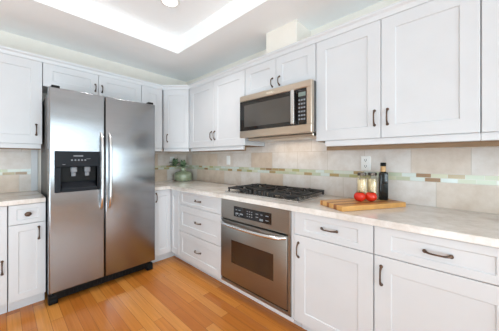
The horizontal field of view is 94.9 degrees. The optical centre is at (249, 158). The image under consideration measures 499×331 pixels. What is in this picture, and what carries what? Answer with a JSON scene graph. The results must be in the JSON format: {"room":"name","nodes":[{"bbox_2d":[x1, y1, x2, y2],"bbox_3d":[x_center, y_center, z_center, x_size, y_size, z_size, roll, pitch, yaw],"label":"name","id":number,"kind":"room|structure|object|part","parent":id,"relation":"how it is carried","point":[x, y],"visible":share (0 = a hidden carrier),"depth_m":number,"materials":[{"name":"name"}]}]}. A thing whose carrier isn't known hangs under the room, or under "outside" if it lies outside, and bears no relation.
{"room":"kitchen","nodes":[
{"label":"kitchen","id":0,"kind":"room"},
{"bbox_2d":[0,30,186,192],"bbox_3d":[-2.808,0.013,1.781,0.100,2.465,5.400,0,0,43],"label":"wall","id":1,"kind":"structure","parent":0,"point":[7,39],"depth_m":2.58,"materials":[{"name":"beige paint"}]},
{"bbox_2d":[0,149,30,192],"bbox_3d":[-2.441,0.098,2.095,0.010,0.464,0.640,0,0,43],"label":"tile backsplash","id":2,"kind":"structure","parent":1,"relation":"attached to","point":[15,164],"depth_m":2.25,"materials":[{"name":"tile"}]},
{"bbox_2d":[0,53,41,149],"bbox_3d":[-2.241,-0.494,2.045,0.348,0.821,0.557,0,0,43],"label":"upper cabinet","id":3,"kind":"object","parent":1,"relation":"attached to","point":[20,78],"visible":1,"depth_m":2.05,"materials":[{"name":"white paint"}]},
{"bbox_3d":[-2.158,-0.114,1.963,0.030,0.043,0.550,0,0,43],"label":"light rail","id":4,"kind":"part","parent":3,"relation":"part of","materials":[{"name":"white paint"}]},
{"bbox_2d":[31,150,37,190],"bbox_3d":[-2.205,0.097,2.348,0.014,0.464,0.049,0,0,43],"label":"trim","id":5,"kind":"structure","parent":1,"relation":"attached to","point":[34,153],"depth_m":2.34,"materials":[{"name":"white paint"}]},
{"bbox_2d":[42,63,140,101],"bbox_3d":[-1.742,-0.795,2.584,0.348,0.220,0.904,0,0,43],"label":"upper cabinet","id":6,"kind":"object","parent":1,"relation":"attached to","point":[66,78],"visible":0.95,"depth_m":2.42,"materials":[{"name":"white paint"}]},
{"bbox_3d":[-1.799,-0.794,2.327,0.021,0.219,0.448,0,0,43],"label":"door","id":7,"kind":"part","parent":6,"relation":"part of","materials":[{"name":"white paint"}]},
{"bbox_3d":[-1.491,-0.794,2.659,0.021,0.219,0.450,0,0,43],"label":"door","id":8,"kind":"part","parent":6,"relation":"part of","materials":[{"name":"white paint"}]},
{"bbox_2d":[141,85,161,151],"bbox_3d":[-1.352,-0.494,3.028,0.318,0.821,0.272,0,0,43],"label":"upper cabinet","id":9,"kind":"object","parent":1,"relation":"attached to","point":[148,94],"visible":0.45,"depth_m":2.96,"materials":[{"name":"white paint"}]},
{"bbox_2d":[155,149,185,181],"bbox_3d":[-1.290,0.098,3.339,0.010,0.464,0.830,0,0,43],"label":"tile backsplash","id":10,"kind":"structure","parent":1,"relation":"attached to","point":[163,171],"depth_m":3.40,"materials":[{"name":"tile"}]},
{"bbox_2d":[162,90,190,151],"bbox_3d":[-0.974,-0.494,3.242,0.583,0.821,0.539,0,0,43],"label":"upper cabinet","id":11,"kind":"object","parent":1,"relation":"attached to","point":[175,103],"visible":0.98,"depth_m":3.01,"materials":[{"name":"white paint"}]},
{"bbox_3d":[-0.965,-0.114,3.036,0.338,0.043,0.030,0,0,2],"label":"light rail","id":12,"kind":"part","parent":11,"relation":"part of","materials":[{"name":"white paint"}]},
{"bbox_2d":[0,256,306,330],"bbox_3d":[-0.422,1.275,-0.427,6.600,0.060,5.400,0,0,43],"label":"floor","id":13,"kind":"structure","parent":0,"point":[174,295],"depth_m":1.90,"materials":[{"name":"brown wood"}]},
{"bbox_2d":[0,206,6,313],"bbox_3d":[-2.253,0.808,1.819,0.638,0.874,0.447,0,0,43],"label":"base cabinet","id":14,"kind":"object","parent":13,"relation":"on","point":[3,210],"visible":0.98,"depth_m":1.77,"materials":[{"name":"white paint"}]},
{"bbox_3d":[-1.899,0.845,1.757,0.034,0.117,0.018,0,0,43],"label":"handle","id":15,"kind":"part","parent":14,"relation":"part of","materials":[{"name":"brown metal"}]},
{"bbox_2d":[0,190,45,206],"bbox_3d":[-2.192,0.349,1.901,0.635,0.038,0.693,0,0,43],"label":"countertop","id":16,"kind":"structure","parent":14,"relation":"on","point":[26,197],"depth_m":1.92,"materials":[{"name":"beige stone"}]},
{"bbox_2d":[7,202,45,311],"bbox_3d":[-2.023,0.808,2.067,0.639,0.874,0.221,0,0,43],"label":"base cabinet","id":17,"kind":"object","parent":13,"relation":"on","point":[26,223],"visible":0.99,"depth_m":1.87,"materials":[{"name":"white paint"}]},
{"bbox_3d":[-1.818,0.451,1.878,0.020,0.156,0.219,0,0,43],"label":"drawer","id":18,"kind":"part","parent":17,"relation":"part of","materials":[{"name":"white paint"}]},
{"bbox_2d":[41,85,154,305],"bbox_3d":[-1.584,0.313,2.433,0.750,1.864,0.896,0,0,43],"label":"refrigerator","id":19,"kind":"object","parent":13,"relation":"on","point":[98,151],"visible":1,"depth_m":2.14,"materials":[{"name":"grey metal"}]},
{"bbox_3d":[-1.546,0.266,2.062,0.070,1.728,0.403,0,0,43],"label":"door","id":20,"kind":"part","parent":19,"relation":"part of","materials":[{"name":"silver metal"}]},
{"bbox_3d":[-1.385,0.115,2.150,0.074,0.726,0.025,0,0,43],"label":"handle","id":21,"kind":"part","parent":19,"relation":"part of","materials":[{"name":"metal"}]},
{"bbox_3d":[-1.339,0.115,2.200,0.074,0.726,0.025,0,0,43],"label":"handle","id":22,"kind":"part","parent":19,"relation":"part of","materials":[{"name":"metal"}]},
{"bbox_3d":[-1.239,0.266,2.394,0.070,1.728,0.485,0,0,43],"label":"door","id":23,"kind":"part","parent":19,"relation":"part of","materials":[{"name":"silver metal"}]},
{"bbox_2d":[151,189,186,262],"bbox_3d":[-0.995,0.808,3.066,0.791,0.874,0.826,0,0,43],"label":"base cabinet","id":24,"kind":"object","parent":13,"relation":"on","point":[166,201],"visible":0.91,"depth_m":2.73,"materials":[{"name":"white paint"}]},
{"bbox_3d":[-1.035,0.755,2.724,0.020,0.765,0.200,0,0,43],"label":"door","id":25,"kind":"part","parent":24,"relation":"part of","materials":[{"name":"white paint"}]},
{"bbox_3d":[-0.883,0.755,2.738,0.177,0.765,0.020,0,0,43],"label":"door","id":26,"kind":"part","parent":24,"relation":"part of","materials":[{"name":"white paint"}]},
{"bbox_2d":[155,180,498,247],"bbox_3d":[0.259,0.349,1.912,4.218,0.038,0.838,0,0,43],"label":"countertop","id":27,"kind":"structure","parent":24,"relation":"on","point":[479,228],"depth_m":1.35,"materials":[{"name":"beige stone"}]},
{"bbox_2d":[174,168,191,180],"bbox_3d":[-0.991,0.234,3.426,0.260,0.191,0.260,0,0,43],"label":"vase","id":28,"kind":"object","parent":27,"relation":"on","point":[183,175],"visible":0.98,"depth_m":3.33,"materials":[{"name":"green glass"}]},
{"bbox_2d":[169,158,187,167],"bbox_3d":[-1.036,0.086,3.348,0.287,0.189,0.158,0,0,-8],"label":"leafy sprig","id":29,"kind":"object","parent":28,"relation":"in","point":[174,162],"visible":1,"depth_m":3.34,"materials":[{"name":"green plant"}]},
{"bbox_2d":[225,183,325,202],"bbox_3d":[0.223,0.302,2.152,0.820,0.054,0.487,0,0,43],"label":"gas cooktop","id":30,"kind":"object","parent":27,"relation":"in","point":[284,193],"visible":1,"depth_m":2.02,"materials":[{"name":"metal"}]},
{"bbox_2d":[320,197,405,211],"bbox_3d":[0.785,0.314,1.597,0.515,0.032,0.235,0,0,-16],"label":"cutting board","id":31,"kind":"object","parent":27,"relation":"on","point":[343,205],"visible":0.99,"depth_m":1.51,"materials":[{"name":"brown wood"}]},
{"bbox_2d":[354,190,365,201],"bbox_3d":[0.764,0.259,1.586,0.077,0.076,0.077,0,0,43],"label":"tomato","id":32,"kind":"object","parent":31,"relation":"on","point":[359,196],"visible":1,"depth_m":1.56,"materials":[{"name":"red food"}]},
{"bbox_2d":[357,172,366,193],"bbox_3d":[0.828,0.200,1.687,0.076,0.194,0.076,0,0,43],"label":"glass jar","id":33,"kind":"object","parent":31,"relation":"on","point":[362,186],"visible":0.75,"depth_m":1.66,"materials":[{"name":"white"}]},
{"bbox_3d":[0.828,0.114,1.687,0.060,0.022,0.060,0,0,43],"label":"lid","id":34,"kind":"part","parent":33,"relation":"part of","materials":[{"name":"grey metal"}]},
{"bbox_2d":[365,190,376,201],"bbox_3d":[0.843,0.259,1.589,0.077,0.076,0.077,0,0,43],"label":"tomato","id":35,"kind":"object","parent":31,"relation":"on","point":[370,196],"visible":0.99,"depth_m":1.56,"materials":[{"name":"red food"}]},
{"bbox_2d":[367,172,376,193],"bbox_3d":[0.907,0.200,1.691,0.076,0.194,0.076,0,0,43],"label":"glass jar","id":36,"kind":"object","parent":31,"relation":"on","point":[371,183],"visible":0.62,"depth_m":1.67,"materials":[{"name":"white"}]},
{"bbox_3d":[0.907,0.114,1.691,0.060,0.022,0.060,0,0,43],"label":"lid","id":37,"kind":"part","parent":36,"relation":"part of","materials":[{"name":"grey metal"}]},
{"bbox_2d":[378,163,387,199],"bbox_3d":[0.964,0.163,1.651,0.055,0.268,0.055,0,0,18],"label":"oil bottle","id":38,"kind":"object","parent":31,"relation":"on","point":[382,175],"visible":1,"depth_m":1.63,"materials":[{"name":"black glass"}]},
{"bbox_2d":[179,191,227,285],"bbox_3d":[-0.354,0.808,2.615,0.754,0.874,0.618,0,0,43],"label":"base cabinet","id":39,"kind":"object","parent":13,"relation":"on","point":[200,217],"visible":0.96,"depth_m":2.38,"materials":[{"name":"white paint"}]},
{"bbox_3d":[-0.537,0.451,2.418,0.752,0.156,0.020,0,0,43],"label":"drawer","id":40,"kind":"part","parent":39,"relation":"part of","materials":[{"name":"white paint"}]},
{"bbox_3d":[-0.537,0.987,2.418,0.752,0.303,0.020,0,0,43],"label":"drawer","id":41,"kind":"part","parent":39,"relation":"part of","materials":[{"name":"white paint"}]},
{"bbox_3d":[-0.537,0.682,2.418,0.752,0.298,0.020,0,0,43],"label":"drawer","id":42,"kind":"part","parent":39,"relation":"part of","materials":[{"name":"white paint"}]},
{"bbox_2d":[222,211,300,326],"bbox_3d":[0.226,0.808,2.102,0.784,0.874,0.584,0,0,43],"label":"base cabinet","id":43,"kind":"object","parent":13,"relation":"on","point":[291,318],"visible":0.21,"depth_m":1.64,"materials":[{"name":"white paint"}]},
{"bbox_2d":[221,198,290,316],"bbox_3d":[0.174,0.753,2.065,0.757,0.760,0.622,0,0,43],"label":"wall oven","id":44,"kind":"object","parent":43,"relation":"in","point":[255,239],"visible":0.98,"depth_m":1.83,"materials":[{"name":"grey metal"}]},
{"bbox_3d":[-0.017,0.581,1.873,0.718,0.037,0.082,0,0,43],"label":"handle","id":45,"kind":"part","parent":44,"relation":"part of","materials":[{"name":"metal"}]},
{"bbox_3d":[0.009,1.121,1.903,0.734,0.024,0.011,0,0,43],"label":"trim","id":46,"kind":"part","parent":44,"relation":"part of","materials":[{"name":"silver metal"}]},
{"bbox_3d":[0.024,0.462,1.902,0.757,0.177,0.034,0,0,43],"label":"control panel","id":47,"kind":"part","parent":44,"relation":"part of","materials":[{"name":"silver metal"}]},
{"bbox_3d":[0.295,0.842,1.654,0.022,0.582,0.030,0,0,43],"label":"trim frame","id":48,"kind":"part","parent":44,"relation":"part of","materials":[{"name":"silver metal"}]},
{"bbox_3d":[0.226,1.150,2.102,0.784,0.026,0.584,0,0,43],"label":"panel","id":49,"kind":"part","parent":43,"relation":"part of","materials":[{"name":"white paint"}]},
{"bbox_2d":[294,211,373,330],"bbox_3d":[0.691,0.808,1.648,0.507,0.874,0.618,0,0,43],"label":"base cabinet","id":50,"kind":"object","parent":13,"relation":"on","point":[334,258],"visible":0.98,"depth_m":1.43,"materials":[{"name":"white paint"}]},
{"bbox_3d":[0.492,0.451,1.434,0.116,0.019,0.034,0,0,43],"label":"handle","id":51,"kind":"part","parent":50,"relation":"part of","materials":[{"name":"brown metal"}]},
{"bbox_3d":[0.508,0.451,1.451,0.505,0.156,0.020,0,0,43],"label":"drawer","id":52,"kind":"part","parent":50,"relation":"part of","materials":[{"name":"white paint"}]},
{"bbox_2d":[374,226,498,330],"bbox_3d":[1.079,0.808,1.289,0.544,0.874,0.618,0,0,43],"label":"base cabinet","id":53,"kind":"object","parent":13,"relation":"on","point":[422,282],"visible":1,"depth_m":1.10,"materials":[{"name":"white paint"}]},
{"bbox_3d":[0.707,0.635,1.235,0.018,0.117,0.034,0,0,43],"label":"handle","id":54,"kind":"part","parent":53,"relation":"part of","materials":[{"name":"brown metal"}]},
{"bbox_3d":[0.897,0.451,1.091,0.542,0.156,0.020,0,0,43],"label":"drawer","id":55,"kind":"part","parent":53,"relation":"part of","materials":[{"name":"white paint"}]},
{"bbox_3d":[0.881,0.451,1.074,0.116,0.019,0.034,0,0,43],"label":"handle","id":56,"kind":"part","parent":53,"relation":"part of","materials":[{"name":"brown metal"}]},
{"bbox_2d":[0,0,382,81],"bbox_3d":[-0.422,-1.361,-0.427,6.600,0.283,5.400,0,0,43],"label":"ceiling","id":57,"kind":"structure","parent":0,"point":[191,40],"depth_m":2.20,"materials":[{"name":"white paint"}]},
{"bbox_2d":[160,0,179,7],"bbox_3d":[-0.709,-1.398,2.039,0.176,0.008,0.176,0,0,43],"label":"recessed light","id":58,"kind":"object","parent":57,"relation":"in","point":[168,3],"visible":1,"depth_m":2.06,"materials":[{"name":"white plastic"}]},
{"bbox_2d":[266,19,309,53],"bbox_3d":[0.371,-1.065,2.211,0.342,0.310,0.250,0,0,43],"label":"cover","id":59,"kind":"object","parent":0,"point":[294,31],"depth_m":2.10,"materials":[{"name":"beige paint"}]},
{"bbox_2d":[187,0,400,84],"bbox_3d":[1.378,0.013,1.518,6.600,2.465,0.100,0,0,43],"label":"wall","id":60,"kind":"structure","parent":0,"point":[384,3],"depth_m":2.06,"materials":[{"name":"beige paint"}]},
{"bbox_2d":[190,69,264,151],"bbox_3d":[-0.318,-0.493,2.765,1.001,0.823,0.348,0,0,43],"label":"upper cabinet","id":61,"kind":"object","parent":60,"relation":"attached to","point":[214,105],"visible":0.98,"depth_m":2.61,"materials":[{"name":"white paint"}]},
{"bbox_3d":[-0.596,-0.519,2.841,0.487,0.769,0.021,0,0,43],"label":"door","id":62,"kind":"part","parent":61,"relation":"part of","materials":[{"name":"white paint"}]},
{"bbox_2d":[0,0,431,90],"bbox_3d":[-0.237,-0.933,1.194,3.930,0.056,2.030,0,0,43],"label":"trim","id":63,"kind":"structure","parent":61,"relation":"on","point":[402,5],"depth_m":2.04,"materials":[{"name":"white paint"}]},
{"bbox_3d":[-0.410,-0.114,2.692,0.958,0.043,0.030,0,0,43],"label":"light rail","id":64,"kind":"part","parent":61,"relation":"part of","materials":[{"name":"white paint"}]},
{"bbox_3d":[-0.228,-0.519,2.501,0.508,0.769,0.021,0,0,43],"label":"door","id":65,"kind":"part","parent":61,"relation":"part of","materials":[{"name":"white paint"}]},
{"bbox_2d":[245,43,315,95],"bbox_3d":[0.335,-0.756,2.162,0.765,0.298,0.348,0,0,43],"label":"upper cabinet","id":66,"kind":"object","parent":60,"relation":"attached to","point":[299,65],"visible":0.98,"depth_m":2.01,"materials":[{"name":"white paint"}]},
{"bbox_3d":[0.103,-0.755,2.194,0.379,0.297,0.021,0,0,43],"label":"door","id":67,"kind":"part","parent":66,"relation":"part of","materials":[{"name":"white paint"}]},
{"bbox_2d":[240,79,315,141],"bbox_3d":[0.309,-0.390,2.127,0.772,0.428,0.434,0,0,43],"label":"microwave","id":68,"kind":"object","parent":66,"relation":"attached to","point":[287,112],"visible":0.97,"depth_m":1.94,"materials":[{"name":"grey metal"}]},
{"bbox_3d":[0.156,-0.408,2.054,0.645,0.282,0.039,0,0,43],"label":"door","id":69,"kind":"part","parent":68,"relation":"part of","materials":[{"name":"black glass"}]},
{"bbox_3d":[0.349,-0.408,1.823,0.032,0.272,0.041,0,0,43],"label":"handle","id":70,"kind":"part","parent":68,"relation":"part of","materials":[{"name":"metal"}]},
{"bbox_3d":[0.424,-0.408,1.806,0.081,0.282,0.039,0,0,43],"label":"control panel","id":71,"kind":"part","parent":68,"relation":"part of","materials":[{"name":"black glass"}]},
{"bbox_3d":[0.385,-0.755,1.934,0.380,0.297,0.021,0,0,43],"label":"door","id":72,"kind":"part","parent":66,"relation":"part of","materials":[{"name":"white paint"}]},
{"bbox_2d":[186,139,498,213],"bbox_3d":[0.533,-0.138,2.225,4.200,0.934,0.010,0,0,43],"label":"tile backsplash","id":73,"kind":"structure","parent":60,"relation":"attached to","point":[458,178],"depth_m":1.81,"materials":[{"name":"tile"}]},
{"bbox_2d":[361,156,370,170],"bbox_3d":[0.934,0.038,1.841,0.072,0.116,0.008,0,0,43],"label":"wall outlet","id":74,"kind":"object","parent":73,"relation":"attached to","point":[365,160],"visible":1,"depth_m":1.83,"materials":[{"name":"white plastic"}]},
{"bbox_2d":[316,0,480,150],"bbox_3d":[0.952,-0.483,1.590,0.909,0.843,0.348,0,0,43],"label":"upper cabinet","id":75,"kind":"object","parent":60,"relation":"attached to","point":[410,78],"visible":1,"depth_m":1.40,"materials":[{"name":"white paint"}]},
{"bbox_3d":[0.694,-0.519,1.648,0.448,0.769,0.021,0,0,43],"label":"door","id":76,"kind":"part","parent":75,"relation":"part of","materials":[{"name":"white paint"}]},
{"bbox_3d":[0.871,-0.267,1.451,0.018,0.114,0.034,0,0,43],"label":"handle","id":77,"kind":"part","parent":75,"relation":"part of","materials":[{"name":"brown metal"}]},
{"bbox_3d":[0.898,-0.114,1.481,0.842,0.043,0.030,0,0,43],"label":"light rail","id":78,"kind":"part","parent":75,"relation":"part of","materials":[{"name":"white paint"}]},
{"bbox_3d":[1.027,-0.519,1.339,0.454,0.769,0.021,0,0,43],"label":"door","id":79,"kind":"part","parent":75,"relation":"part of","materials":[{"name":"white paint"}]},
{"bbox_2d":[480,0,498,146],"bbox_3d":[1.619,-0.483,0.973,0.906,0.843,0.348,0,0,43],"label":"upper cabinet","id":80,"kind":"object","parent":60,"relation":"attached to","point":[489,9],"visible":0.8,"depth_m":1.16,"materials":[{"name":"white paint"}]},
{"bbox_3d":[1.539,-0.114,0.888,0.906,0.043,0.030,0,0,43],"label":"light rail","id":81,"kind":"part","parent":80,"relation":"part of","materials":[{"name":"white paint"}]}
]}

